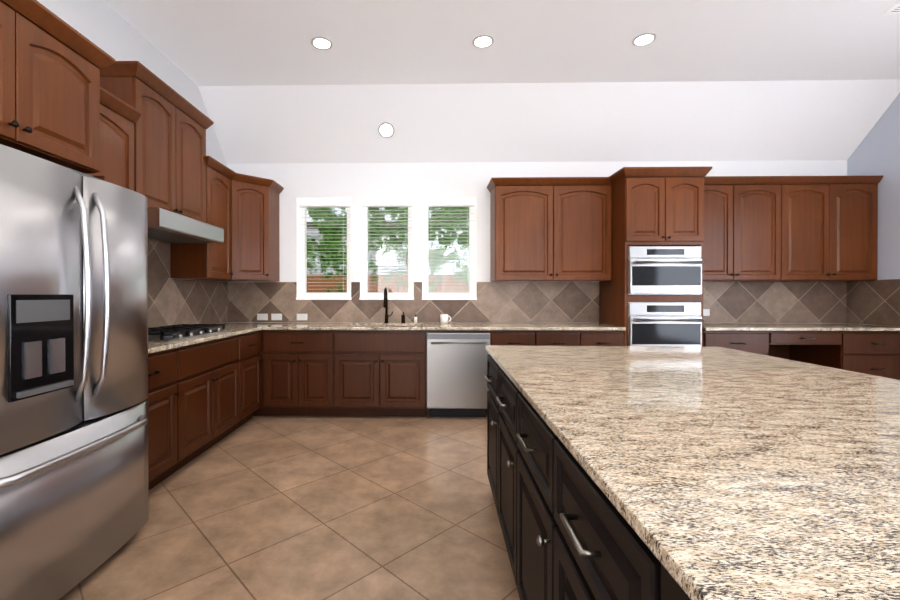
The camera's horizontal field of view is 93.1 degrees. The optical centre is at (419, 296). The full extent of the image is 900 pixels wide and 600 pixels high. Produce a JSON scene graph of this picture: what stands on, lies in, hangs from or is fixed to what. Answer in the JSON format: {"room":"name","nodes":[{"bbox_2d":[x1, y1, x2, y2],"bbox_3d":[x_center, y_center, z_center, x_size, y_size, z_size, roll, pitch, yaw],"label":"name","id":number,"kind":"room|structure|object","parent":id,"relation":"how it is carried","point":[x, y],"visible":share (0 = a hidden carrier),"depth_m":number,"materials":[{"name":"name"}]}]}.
{"room":"kitchen","nodes":[
{"label":"kitchen","id":0,"kind":"room"},
{"bbox_2d":[37,0,228,327],"bbox_3d":[-2.401,-0.485,0.759,0.212,3.440,8.710,0,0,1],"label":"wall","id":1,"kind":"structure","parent":0,"point":[103,26],"depth_m":3.68,"materials":[{"name":"white paint"}]},
{"bbox_2d":[0,0,107,175],"bbox_3d":[-1.967,-0.937,1.744,0.636,0.605,0.900,0,0,1],"label":"upper cabinet","id":2,"kind":"object","parent":1,"relation":"attached to","point":[72,98],"depth_m":1.90,"materials":[{"name":"brown wood"}]},
{"bbox_2d":[93,88,143,194],"bbox_3d":[-2.079,-0.703,2.575,0.380,1.080,0.614,0,0,1],"label":"upper cabinet","id":3,"kind":"object","parent":1,"relation":"attached to","point":[125,121],"depth_m":2.79,"materials":[{"name":"brown wood"}]},
{"bbox_2d":[104,60,207,221],"bbox_3d":[-2.085,-1.095,3.346,0.337,0.962,0.920,0,0,1],"label":"upper cabinet","id":4,"kind":"object","parent":1,"relation":"attached to","point":[174,132],"depth_m":3.22,"materials":[{"name":"brown wood"}]},
{"bbox_2d":[148,207,223,242],"bbox_3d":[-2.006,-0.541,3.347,0.494,0.135,0.910,0,0,1],"label":"range hood","id":5,"kind":"object","parent":4,"relation":"attached to","point":[166,226],"visible":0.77,"depth_m":3.25,"materials":[{"name":"silver metal"}]},
{"bbox_2d":[170,152,283,281],"bbox_3d":[-1.907,-0.710,4.334,0.656,1.080,1.134,0,0,1],"label":"upper cabinet","id":6,"kind":"object","parent":1,"relation":"attached to","point":[246,207],"depth_m":4.31,"materials":[{"name":"brown wood"}]},
{"bbox_2d":[59,403,519,599],"bbox_3d":[1.202,1.285,0.698,7.420,0.100,8.710,0,0,1],"label":"floor","id":7,"kind":"structure","parent":0,"point":[328,508],"depth_m":2.33,"materials":[{"name":"tile"}]},
{"bbox_2d":[0,144,148,599],"bbox_3d":[-1.796,0.338,1.769,0.924,1.785,0.935,0,0,1],"label":"refrigerator","id":8,"kind":"object","parent":7,"relation":"on","point":[74,508],"visible":1,"depth_m":1.69,"materials":[{"name":"silver metal"}]},
{"bbox_2d":[146,362,181,490],"bbox_3d":[-1.946,0.786,2.561,0.646,0.878,0.580,0,0,1],"label":"base cabinet","id":9,"kind":"object","parent":7,"relation":"on","point":[164,398],"depth_m":2.71,"materials":[{"name":"brown wood"}]},
{"bbox_2d":[182,362,241,466],"bbox_3d":[-1.931,0.783,3.314,0.646,0.878,0.925,0,0,1],"label":"base cabinet","id":10,"kind":"object","parent":7,"relation":"on","point":[205,392],"depth_m":3.25,"materials":[{"name":"brown wood"}]},
{"bbox_2d":[148,322,625,361],"bbox_3d":[-0.122,0.319,3.552,4.254,0.032,2.636,0,0,1],"label":"countertop","id":11,"kind":"structure","parent":10,"relation":"on","point":[245,342],"depth_m":4.23,"materials":[{"name":"beige stone"}]},
{"bbox_2d":[148,324,230,341],"bbox_3d":[-1.915,0.273,3.326,0.465,0.059,0.915,0,0,1],"label":"cooktop","id":12,"kind":"object","parent":11,"relation":"in","point":[169,333],"visible":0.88,"depth_m":3.25,"materials":[{"name":"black metal"}]},
{"bbox_2d":[383,287,392,322],"bbox_3d":[-0.354,0.095,4.719,0.108,0.403,0.224,0,0,1],"label":"faucet","id":13,"kind":"object","parent":11,"relation":"on","point":[385,304],"visible":1,"depth_m":4.79,"materials":[{"name":"brown metal"}]},
{"bbox_2d":[401,312,404,322],"bbox_3d":[-0.189,0.232,4.781,0.043,0.130,0.072,0,0,1],"label":"soap dispenser","id":14,"kind":"object","parent":11,"relation":"on","point":[403,318],"visible":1,"depth_m":4.78,"materials":[{"name":"brown metal"}]},
{"bbox_2d":[440,314,450,323],"bbox_3d":[0.287,0.247,4.756,0.124,0.100,0.090,0,0,1],"label":"mug","id":15,"kind":"object","parent":11,"relation":"on","point":[443,318],"visible":1,"depth_m":4.72,"materials":[{"name":"white ceramic"}]},
{"bbox_2d":[242,362,261,424],"bbox_3d":[-1.917,0.780,4.024,0.646,0.878,0.495,0,0,1],"label":"base cabinet","id":16,"kind":"object","parent":7,"relation":"on","point":[251,371],"depth_m":4.05,"materials":[{"name":"brown wood"}]},
{"bbox_2d":[266,362,333,415],"bbox_3d":[-1.209,0.777,4.571,0.707,0.878,0.646,0,0,1],"label":"base cabinet","id":17,"kind":"object","parent":7,"relation":"on","point":[292,388],"depth_m":4.25,"materials":[{"name":"brown wood"}]},
{"bbox_2d":[334,362,425,416],"bbox_3d":[-0.399,0.778,4.555,0.914,0.878,0.646,0,0,1],"label":"base cabinet","id":18,"kind":"object","parent":7,"relation":"on","point":[360,388],"depth_m":4.24,"materials":[{"name":"brown wood"}]},
{"bbox_2d":[427,332,489,416],"bbox_3d":[0.385,0.786,4.482,0.628,0.859,0.649,0,0,1],"label":"dishwasher","id":19,"kind":"object","parent":7,"relation":"on","point":[456,374],"visible":0.83,"depth_m":4.21,"materials":[{"name":"silver metal"}]},
{"bbox_2d":[484,361,691,599],"bbox_3d":[1.050,0.785,1.524,1.492,0.892,2.247,0,0,1],"label":"kitchen island","id":20,"kind":"object","parent":7,"relation":"on","point":[563,541],"depth_m":1.11,"materials":[{"name":"wood"}]},
{"bbox_2d":[485,345,899,599],"bbox_3d":[1.072,0.324,1.491,1.506,0.026,2.366,0,0,1],"label":"island countertop","id":21,"kind":"structure","parent":20,"relation":"on","point":[747,476],"depth_m":0.84,"materials":[{"name":"beige stone"}]},
{"bbox_2d":[487,167,882,346],"bbox_3d":[2.766,-0.022,4.449,4.026,2.478,0.731,0,0,1],"label":"cabinets","id":22,"kind":"object","parent":7,"relation":"on","point":[650,250],"depth_m":4.45,"materials":[{"name":"brown wood"}]},
{"bbox_2d":[703,331,774,355],"bbox_3d":[3.113,0.778,4.481,0.630,0.878,0.634,0,0,1],"label":"base cabinet","id":23,"kind":"object","parent":7,"relation":"on","point":[759,342],"depth_m":4.16,"materials":[{"name":"brown wood"}]},
{"bbox_2d":[771,331,846,369],"bbox_3d":[3.775,0.778,4.469,0.696,0.878,0.634,0,0,1],"label":"base cabinet","id":24,"kind":"object","parent":7,"relation":"on","point":[823,348],"depth_m":4.18,"materials":[{"name":"brown wood"}]},
{"bbox_2d":[703,323,899,330],"bbox_3d":[3.783,0.315,4.456,1.972,0.032,0.654,0,0,1],"label":"countertop","id":25,"kind":"structure","parent":24,"relation":"on","point":[706,326],"depth_m":4.15,"materials":[{"name":"beige stone"}]},
{"bbox_2d":[847,331,899,379],"bbox_3d":[4.446,0.778,4.456,0.646,0.878,0.634,0,0,1],"label":"base cabinet","id":26,"kind":"object","parent":7,"relation":"on","point":[869,349],"depth_m":4.14,"materials":[{"name":"brown wood"}]},
{"bbox_2d":[103,0,899,163],"bbox_3d":[1.202,-1.859,0.684,7.020,0.690,8.310,0,0,1],"label":"ceiling","id":27,"kind":"structure","parent":0,"point":[589,81],"depth_m":4.09,"materials":[{"name":"white paint"}]},
{"bbox_2d":[311,37,332,49],"bbox_3d":[-0.819,-2.112,3.547,0.176,0.008,0.176,0,0,1],"label":"recessed light","id":28,"kind":"object","parent":27,"relation":"in","point":[322,43],"visible":1,"depth_m":3.54,"materials":[{"name":"grey"}]},
{"bbox_2d":[378,122,393,137],"bbox_3d":[-0.363,-1.795,4.587,0.176,0.126,0.132,0,0,1],"label":"recessed light","id":29,"kind":"object","parent":27,"relation":"in","point":[385,129],"visible":1,"depth_m":4.58,"materials":[{"name":"grey"}]},
{"bbox_2d":[472,35,493,47],"bbox_3d":[0.522,-2.112,3.521,0.176,0.008,0.176,0,0,1],"label":"recessed light","id":30,"kind":"object","parent":27,"relation":"in","point":[482,41],"visible":1,"depth_m":3.51,"materials":[{"name":"grey"}]},
{"bbox_2d":[632,33,655,45],"bbox_3d":[1.841,-2.112,3.496,0.176,0.008,0.176,0,0,1],"label":"recessed light","id":31,"kind":"object","parent":27,"relation":"in","point":[644,39],"visible":1,"depth_m":3.48,"materials":[{"name":"grey"}]},
{"bbox_2d":[883,3,899,13],"bbox_3d":[3.618,-2.106,3.051,0.340,0.015,0.230,0,0,1],"label":"ceiling vent","id":32,"kind":"object","parent":27,"relation":"in","point":[895,9],"visible":0.95,"depth_m":3.13,"materials":[{"name":"white"}]},
{"bbox_2d":[229,158,848,402],"bbox_3d":[1.279,-0.503,4.938,6.990,3.440,0.212,0,0,1],"label":"wall","id":33,"kind":"structure","parent":0,"point":[727,301],"depth_m":4.85,"materials":[{"name":"white paint"}]},
{"bbox_2d":[257,314,267,319],"bbox_3d":[-1.811,0.232,4.891,0.124,0.076,0.007,0,0,1],"label":"electrical outlet","id":34,"kind":"object","parent":33,"relation":"attached to","point":[262,316],"visible":1,"depth_m":4.89,"materials":[{"name":"white plastic"}]},
{"bbox_2d":[271,314,281,319],"bbox_3d":[-1.646,0.232,4.888,0.124,0.076,0.007,0,0,1],"label":"electrical outlet","id":35,"kind":"object","parent":33,"relation":"attached to","point":[276,316],"visible":1,"depth_m":4.88,"materials":[{"name":"white plastic"}]},
{"bbox_2d":[297,314,306,319],"bbox_3d":[-1.353,0.232,4.882,0.124,0.076,0.007,0,0,1],"label":"electrical outlet","id":36,"kind":"object","parent":33,"relation":"attached to","point":[301,316],"visible":1,"depth_m":4.88,"materials":[{"name":"white plastic"}]},
{"bbox_2d":[296,197,351,299],"bbox_3d":[-1.102,-0.556,4.982,0.643,1.181,0.216,0,0,1],"label":"window","id":37,"kind":"structure","parent":33,"relation":"in","point":[304,204],"depth_m":4.93,"materials":[{"name":"white"}]},
{"bbox_2d":[359,197,413,299],"bbox_3d":[-0.379,-0.556,4.968,0.628,1.181,0.216,0,0,1],"label":"window","id":38,"kind":"structure","parent":33,"relation":"in","point":[367,202],"depth_m":4.92,"materials":[{"name":"white"}]},
{"bbox_2d":[422,196,476,299],"bbox_3d":[0.337,-0.556,4.954,0.630,1.181,0.216,0,0,1],"label":"window","id":39,"kind":"structure","parent":33,"relation":"in","point":[470,202],"depth_m":4.90,"materials":[{"name":"white"}]},
{"bbox_2d":[703,309,709,315],"bbox_3d":[3.202,0.177,4.794,0.124,0.076,0.007,0,0,1],"label":"electrical outlet","id":40,"kind":"object","parent":33,"relation":"attached to","point":[706,312],"visible":0.56,"depth_m":4.79,"materials":[{"name":"white plastic"}]},
{"bbox_2d":[845,93,899,326],"bbox_3d":[4.805,-0.484,0.620,0.212,3.440,8.710,0,0,1],"label":"wall","id":41,"kind":"structure","parent":0,"point":[875,302],"depth_m":4.39,"materials":[{"name":"white paint"}]},
{"label":"outside","id":42,"kind":"structure","parent":0,"visible":0},
{"bbox_2d":[307,207,468,291],"bbox_3d":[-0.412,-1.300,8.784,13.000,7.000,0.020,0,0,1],"label":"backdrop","id":43,"kind":"structure","parent":42,"point":[442,282],"depth_m":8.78,"materials":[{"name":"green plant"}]}
]}

